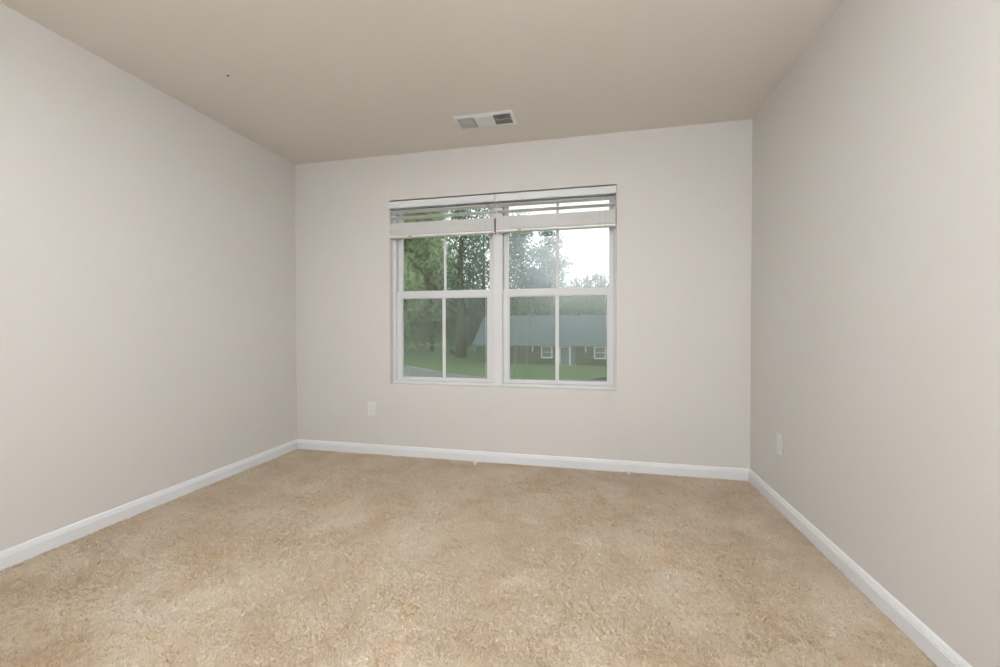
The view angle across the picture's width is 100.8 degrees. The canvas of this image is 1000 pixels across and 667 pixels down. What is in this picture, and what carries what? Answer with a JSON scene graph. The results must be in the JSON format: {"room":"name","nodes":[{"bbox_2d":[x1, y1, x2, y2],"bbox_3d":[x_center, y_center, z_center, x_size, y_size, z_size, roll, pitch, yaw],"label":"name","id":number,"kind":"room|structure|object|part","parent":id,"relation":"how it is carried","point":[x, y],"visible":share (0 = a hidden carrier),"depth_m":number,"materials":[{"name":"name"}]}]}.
{"room":"empty bedroom","nodes":[
{"label":"empty bedroom","id":0,"kind":"room"},
{"bbox_2d":[0,3,296,550],"bbox_3d":[-2.233,-0.201,1.744,0.150,2.440,4.050,0,1,13],"label":"wall","id":1,"kind":"structure","parent":0,"point":[148,244],"depth_m":2.23,"materials":[{"name":"white paint"}]},
{"bbox_2d":[0,439,296,570],"bbox_3d":[-2.152,0.978,1.741,0.014,0.082,3.750,0,1,13],"label":"baseboard","id":2,"kind":"structure","parent":1,"relation":"attached to","point":[14,555],"depth_m":2.24,"materials":[{"name":"white paint"}]},
{"bbox_2d":[0,0,843,164],"bbox_3d":[-0.437,-1.518,1.327,3.833,0.200,4.050,0,1,13],"label":"ceiling","id":3,"kind":"structure","parent":0,"point":[308,81],"depth_m":2.16,"materials":[{"name":"beige paint"}]},
{"bbox_2d":[453,110,516,129],"bbox_3d":[-0.098,-1.426,2.787,0.402,0.024,0.184,0,1,13],"label":"ceiling vent","id":4,"kind":"object","parent":3,"relation":"in","point":[499,118],"visible":1,"depth_m":2.77,"materials":[{"name":"white metal"}]},
{"bbox_3d":[-0.098,-1.427,2.787,0.132,0.004,0.142,0,1,13],"label":"plate","id":5,"kind":"part","parent":4,"relation":"part of","materials":[{"name":"white metal"}]},
{"bbox_2d":[0,450,934,666],"bbox_3d":[-0.434,1.122,1.362,3.833,0.200,4.050,0,1,13],"label":"floor","id":6,"kind":"structure","parent":0,"point":[628,549],"depth_m":1.54,"materials":[{"name":"beige carpet"}]},
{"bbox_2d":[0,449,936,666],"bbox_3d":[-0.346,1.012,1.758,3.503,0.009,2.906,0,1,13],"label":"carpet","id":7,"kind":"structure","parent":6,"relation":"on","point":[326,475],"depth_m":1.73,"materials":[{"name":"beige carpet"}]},
{"bbox_2d":[295,119,752,468],"bbox_3d":[-0.013,-0.223,3.248,3.533,2.440,0.150,0,1,13],"label":"wall","id":8,"kind":"structure","parent":0,"point":[682,394],"depth_m":3.03,"materials":[{"name":"white paint"}]},
{"bbox_2d":[368,401,375,415],"bbox_3d":[-1.058,0.620,3.410,0.072,0.117,0.008,0,1,13],"label":"wall outlet","id":9,"kind":"object","parent":8,"relation":"attached to","point":[371,405],"visible":1,"depth_m":3.41,"materials":[{"name":"white plastic"}]},
{"bbox_2d":[393,203,492,385],"bbox_3d":[-0.459,-0.334,3.365,0.852,1.489,0.083,0,1,13],"label":"window","id":10,"kind":"structure","parent":8,"relation":"in","point":[399,294],"depth_m":3.37,"materials":[{"name":"white plastic"}]},
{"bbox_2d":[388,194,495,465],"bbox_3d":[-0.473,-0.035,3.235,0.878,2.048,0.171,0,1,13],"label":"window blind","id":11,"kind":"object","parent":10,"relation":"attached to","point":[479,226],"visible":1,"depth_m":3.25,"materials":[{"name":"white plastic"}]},
{"bbox_3d":[-0.462,-0.780,3.277,0.870,0.018,0.052,0,1,13],"label":"rail","id":12,"kind":"part","parent":11,"relation":"part of","materials":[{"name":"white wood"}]},
{"bbox_3d":[-0.461,-1.036,3.280,0.870,0.038,0.052,0,1,13],"label":"head rail","id":13,"kind":"part","parent":11,"relation":"part of","materials":[{"name":"white plastic"}]},
{"bbox_3d":[-0.141,-0.010,3.148,0.102,1.994,0.034,-1,1,-44],"label":"lift cord","id":14,"kind":"part","parent":11,"relation":"part of","materials":[{"name":"white fabric"}]},
{"bbox_3d":[-0.451,0.019,3.345,0.817,0.731,0.032,0,1,13],"label":"sash","id":15,"kind":"part","parent":10,"relation":"part of","materials":[{"name":"white plastic"}]},
{"bbox_3d":[-0.444,-0.675,3.369,0.817,0.760,0.028,0,1,13],"label":"sash","id":16,"kind":"part","parent":10,"relation":"part of","materials":[{"name":"white plastic"}]},
{"bbox_2d":[493,202,502,385],"bbox_3d":[-0.009,-0.333,3.261,0.073,1.489,0.089,0,1,13],"label":"trim","id":17,"kind":"structure","parent":8,"relation":"attached to","point":[497,238],"depth_m":3.22,"materials":[{"name":"white plastic"}]},
{"bbox_2d":[297,439,748,480],"bbox_3d":[-0.029,0.956,3.183,3.533,0.082,0.014,0,1,13],"label":"baseboard","id":18,"kind":"structure","parent":8,"relation":"attached to","point":[679,470],"depth_m":3.11,"materials":[{"name":"white paint"}]},
{"bbox_2d":[502,193,615,389],"bbox_3d":[0.444,-0.332,3.164,0.852,1.489,0.083,0,1,13],"label":"window","id":19,"kind":"structure","parent":8,"relation":"in","point":[507,293],"depth_m":3.14,"materials":[{"name":"white plastic"}]},
{"bbox_3d":[0.435,0.021,3.149,0.834,0.731,0.032,0,1,13],"label":"sash","id":20,"kind":"part","parent":19,"relation":"part of","materials":[{"name":"white plastic"}]},
{"bbox_3d":[0.442,-0.673,3.173,0.834,0.760,0.028,0,1,13],"label":"sash","id":21,"kind":"part","parent":19,"relation":"part of","materials":[{"name":"white plastic"}]},
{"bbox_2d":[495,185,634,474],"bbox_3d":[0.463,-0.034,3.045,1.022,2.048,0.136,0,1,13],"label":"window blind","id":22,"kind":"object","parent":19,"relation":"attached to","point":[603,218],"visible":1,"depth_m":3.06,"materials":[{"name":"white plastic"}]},
{"bbox_3d":[0.406,-1.035,3.088,0.880,0.038,0.052,0,1,13],"label":"head rail","id":23,"kind":"part","parent":22,"relation":"part of","materials":[{"name":"white plastic"}]},
{"bbox_3d":[0.405,-0.783,3.084,0.880,0.018,0.052,0,1,13],"label":"rail","id":24,"kind":"part","parent":22,"relation":"part of","materials":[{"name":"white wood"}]},
{"bbox_3d":[0.856,-0.008,2.939,0.209,1.994,0.045,0,1,13],"label":"lift cord","id":25,"kind":"part","parent":22,"relation":"part of","materials":[{"name":"white fabric"}]},
{"bbox_2d":[750,0,999,666],"bbox_3d":[1.362,-0.194,0.945,0.150,2.440,4.050,0,1,13],"label":"wall","id":26,"kind":"structure","parent":0,"point":[875,265],"depth_m":1.47,"materials":[{"name":"white paint"}]},
{"bbox_2d":[777,433,782,456],"bbox_3d":[1.593,0.633,2.354,0.008,0.117,0.072,0,1,13],"label":"wall outlet","id":27,"kind":"object","parent":26,"relation":"attached to","point":[779,437],"visible":1,"depth_m":2.35,"materials":[{"name":"white plastic"}]},
{"bbox_2d":[748,469,971,666],"bbox_3d":[1.283,0.984,0.979,0.014,0.082,3.750,0,1,13],"label":"baseboard","id":28,"kind":"structure","parent":26,"relation":"attached to","point":[934,647],"depth_m":1.57,"materials":[{"name":"white paint"}]},
{"label":"outside","id":29,"kind":"structure","parent":0,"visible":0},
{"bbox_2d":[404,342,606,379],"bbox_3d":[12.501,3.030,67.793,180.000,0.120,128.500,0,1,13],"label":"ground","id":30,"kind":"structure","parent":29,"point":[423,357],"depth_m":42.23,"materials":[{"name":"green plant"}]},
{"bbox_2d":[403,212,441,349],"bbox_3d":[-17.039,-13.535,66.409,15.944,33.830,16.072,0,1,28],"label":"tree","id":31,"kind":"object","parent":30,"relation":"on","point":[414,315],"visible":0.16,"depth_m":64.57,"materials":[{"name":"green plant"}]},
{"bbox_2d":[409,329,441,346],"bbox_3d":[-16.101,-2.427,84.898,9.154,11.128,10.189,0,1,13],"label":"bushy tree","id":32,"kind":"object","parent":30,"relation":"on","point":[420,329],"visible":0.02,"depth_m":84.20,"materials":[{"name":"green plant"}]},
{"bbox_2d":[405,211,464,350],"bbox_3d":[-11.169,-11.711,69.865,10.006,30.079,10.519,0,1,13],"label":"tree","id":33,"kind":"object","parent":30,"relation":"on","point":[429,246],"visible":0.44,"depth_m":67.04,"materials":[{"name":"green plant"}]},
{"bbox_2d":[427,298,475,352],"bbox_3d":[-7.293,-1.113,64.494,7.687,9.026,7.332,0,1,-4],"label":"bushy tree","id":34,"kind":"object","parent":30,"relation":"on","point":[436,314],"visible":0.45,"depth_m":62.47,"materials":[{"name":"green plant"}]},
{"bbox_2d":[436,209,489,357],"bbox_3d":[-4.992,-7.673,54.656,7.508,22.402,7.372,0,1,13],"label":"tree","id":35,"kind":"object","parent":30,"relation":"on","point":[462,308],"visible":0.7,"depth_m":54.09,"materials":[{"name":"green plant"}]},
{"bbox_2d":[456,298,486,352],"bbox_3d":[-3.618,-1.661,65.450,8.069,10.088,7.402,0,1,13],"label":"bushy tree","id":36,"kind":"object","parent":30,"relation":"on","point":[476,322],"visible":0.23,"depth_m":63.38,"materials":[{"name":"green plant"}]},
{"bbox_2d":[464,208,489,320],"bbox_3d":[-2.281,-9.094,59.174,7.114,25.110,6.924,0,1,13],"label":"tree","id":37,"kind":"object","parent":30,"relation":"on","point":[487,237],"visible":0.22,"depth_m":58.87,"materials":[{"name":"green plant"}]},
{"bbox_2d":[479,286,526,315],"bbox_3d":[0.705,-2.010,62.252,7.785,10.859,6.627,-1,1,-35],"label":"bushy tree","id":38,"kind":"object","parent":30,"relation":"on","point":[513,300],"visible":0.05,"depth_m":61.17,"materials":[{"name":"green plant"}]},
{"bbox_2d":[514,297,520,378],"bbox_3d":[1.235,0.347,29.537,0.562,6.603,0.080,0,1,13],"label":"sapling","id":39,"kind":"object","parent":30,"relation":"on","point":[520,297],"visible":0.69,"depth_m":29.54,"materials":[{"name":"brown plant"}]},
{"bbox_2d":[513,288,542,315],"bbox_3d":[4.537,-1.763,63.496,7.041,10.326,7.489,0,1,13],"label":"bushy tree","id":40,"kind":"object","parent":30,"relation":"on","point":[536,305],"visible":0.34,"depth_m":61.43,"materials":[{"name":"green plant"}]},
{"bbox_2d":[526,297,532,378],"bbox_3d":[2.150,0.300,30.358,0.570,6.674,0.080,0,1,13],"label":"sapling","id":41,"kind":"object","parent":30,"relation":"on","point":[532,297],"visible":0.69,"depth_m":30.36,"materials":[{"name":"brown plant"}]},
{"bbox_2d":[509,207,552,308],"bbox_3d":[3.421,-8.624,65.822,9.841,23.982,9.455,-1,1,-39],"label":"tree","id":42,"kind":"object","parent":30,"relation":"on","point":[517,239],"visible":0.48,"depth_m":64.39,"materials":[{"name":"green plant"}]},
{"bbox_2d":[472,315,606,365],"bbox_3d":[11.472,0.645,47.347,28.000,5.512,9.800,0,1,13],"label":"brick house","id":43,"kind":"structure","parent":30,"relation":"on","point":[582,338],"depth_m":45.66,"materials":[{"name":"grey"}]},
{"bbox_3d":[5.089,2.028,45.071,1.053,1.154,0.023,0,1,13],"label":"pane","id":44,"kind":"part","parent":43,"relation":"part of","materials":[{"name":"grey glass"}]},
{"bbox_3d":[7.001,2.952,44.650,1.048,0.813,0.035,0,1,13],"label":"panel","id":45,"kind":"part","parent":43,"relation":"part of","materials":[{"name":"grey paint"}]},
{"bbox_3d":[7.001,1.977,44.642,1.048,1.137,0.025,0,1,13],"label":"door panel","id":46,"kind":"part","parent":43,"relation":"part of","materials":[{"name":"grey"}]},
{"bbox_3d":[7.008,2.357,44.632,1.283,2.004,0.120,0,1,13],"label":"door","id":47,"kind":"part","parent":43,"relation":"part of","materials":[{"name":"white paint"}]},
{"bbox_2d":[571,347,575,364],"bbox_3d":[7.895,2.358,44.446,0.424,2.004,0.040,0,1,13],"label":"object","id":48,"kind":"structure","parent":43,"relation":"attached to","point":[573,349],"depth_m":44.43,"materials":[{"name":"grey paint"}]},
{"bbox_3d":[10.588,2.038,43.850,1.058,1.154,0.023,0,1,13],"label":"pane","id":49,"kind":"part","parent":43,"relation":"part of","materials":[{"name":"grey glass"}]},
{"bbox_2d":[517,231,578,287],"bbox_3d":[8.471,-8.285,69.004,14.324,23.208,14.182,0,1,5],"label":"tree","id":50,"kind":"object","parent":30,"relation":"on","point":[565,264],"visible":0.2,"depth_m":67.90,"materials":[{"name":"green plant"}]},
{"bbox_2d":[538,284,579,315],"bbox_3d":[8.294,-1.860,60.641,6.783,10.587,7.004,1,1,37],"label":"bushy tree","id":51,"kind":"object","parent":30,"relation":"on","point":[567,304],"visible":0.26,"depth_m":58.64,"materials":[{"name":"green plant"}]},
{"bbox_2d":[568,273,585,287],"bbox_3d":[14.179,-4.260,76.549,4.240,14.344,5.520,0,1,-13],"label":"bare tree","id":52,"kind":"object","parent":30,"relation":"on","point":[574,279],"visible":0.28,"depth_m":76.69,"materials":[{"name":"grey plant"}]},
{"bbox_2d":[577,276,587,287],"bbox_3d":[15.543,-3.946,77.674,5.318,13.682,4.569,0,1,13],"label":"bare tree","id":53,"kind":"object","parent":30,"relation":"on","point":[582,280],"visible":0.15,"depth_m":77.45,"materials":[{"name":"grey plant"}]},
{"bbox_2d":[574,296,596,314],"bbox_3d":[13.064,-1.738,61.799,6.695,10.301,6.790,0,1,2],"label":"bushy tree","id":54,"kind":"object","parent":30,"relation":"on","point":[585,302],"visible":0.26,"depth_m":59.49,"materials":[{"name":"green plant"}]},
{"bbox_2d":[578,272,592,286],"bbox_3d":[16.237,-4.392,78.545,5.095,14.550,5.296,0,1,-4],"label":"bare tree","id":55,"kind":"object","parent":30,"relation":"on","point":[586,276],"visible":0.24,"depth_m":78.09,"materials":[{"name":"grey plant"}]},
{"bbox_2d":[585,275,598,286],"bbox_3d":[17.494,-4.320,79.380,4.894,14.381,4.706,0,1,13],"label":"bare tree","id":56,"kind":"object","parent":30,"relation":"on","point":[590,281],"visible":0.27,"depth_m":78.97,"materials":[{"name":"grey plant"}]},
{"bbox_2d":[590,270,602,286],"bbox_3d":[18.335,-4.805,80.044,5.733,15.332,6.385,0,1,13],"label":"bare tree","id":57,"kind":"object","parent":30,"relation":"on","point":[596,274],"visible":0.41,"depth_m":79.74,"materials":[{"name":"grey plant"}]},
{"bbox_2d":[591,285,608,314],"bbox_3d":[15.933,-1.774,59.442,6.715,10.431,5.388,0,1,-9],"label":"bushy tree","id":58,"kind":"object","parent":30,"relation":"on","point":[600,308],"visible":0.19,"depth_m":58.52,"materials":[{"name":"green plant"}]},
{"bbox_2d":[596,272,606,286],"bbox_3d":[19.224,-4.549,80.549,5.871,14.805,4.527,0,1,13],"label":"bare tree","id":59,"kind":"object","parent":30,"relation":"on","point":[601,278],"visible":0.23,"depth_m":80.11,"materials":[{"name":"grey plant"}]},
{"bbox_2d":[598,271,608,286],"bbox_3d":[20.809,-4.767,81.629,5.752,15.209,5.166,0,1,13],"label":"bare tree","id":60,"kind":"object","parent":30,"relation":"on","point":[602,271],"visible":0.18,"depth_m":81.46,"materials":[{"name":"grey plant"}]},
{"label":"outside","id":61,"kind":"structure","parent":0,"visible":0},
{"bbox_2d":[404,366,606,379],"bbox_3d":[-8.399,3.442,40.181,100.194,0.250,20.413,0,1,34],"label":"road","id":62,"kind":"structure","parent":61,"point":[408,371],"depth_m":34.23,"materials":[{"name":"grey asphalt"}]},
{"bbox_2d":[404,365,606,381],"bbox_3d":[-6.989,3.345,43.581,96.979,0.350,13.625,0,1,34],"label":"kerb","id":63,"kind":"object","parent":62,"relation":"on","point":[404,365],"visible":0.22,"depth_m":31.76,"materials":[{"name":"grey concrete"}]}
]}

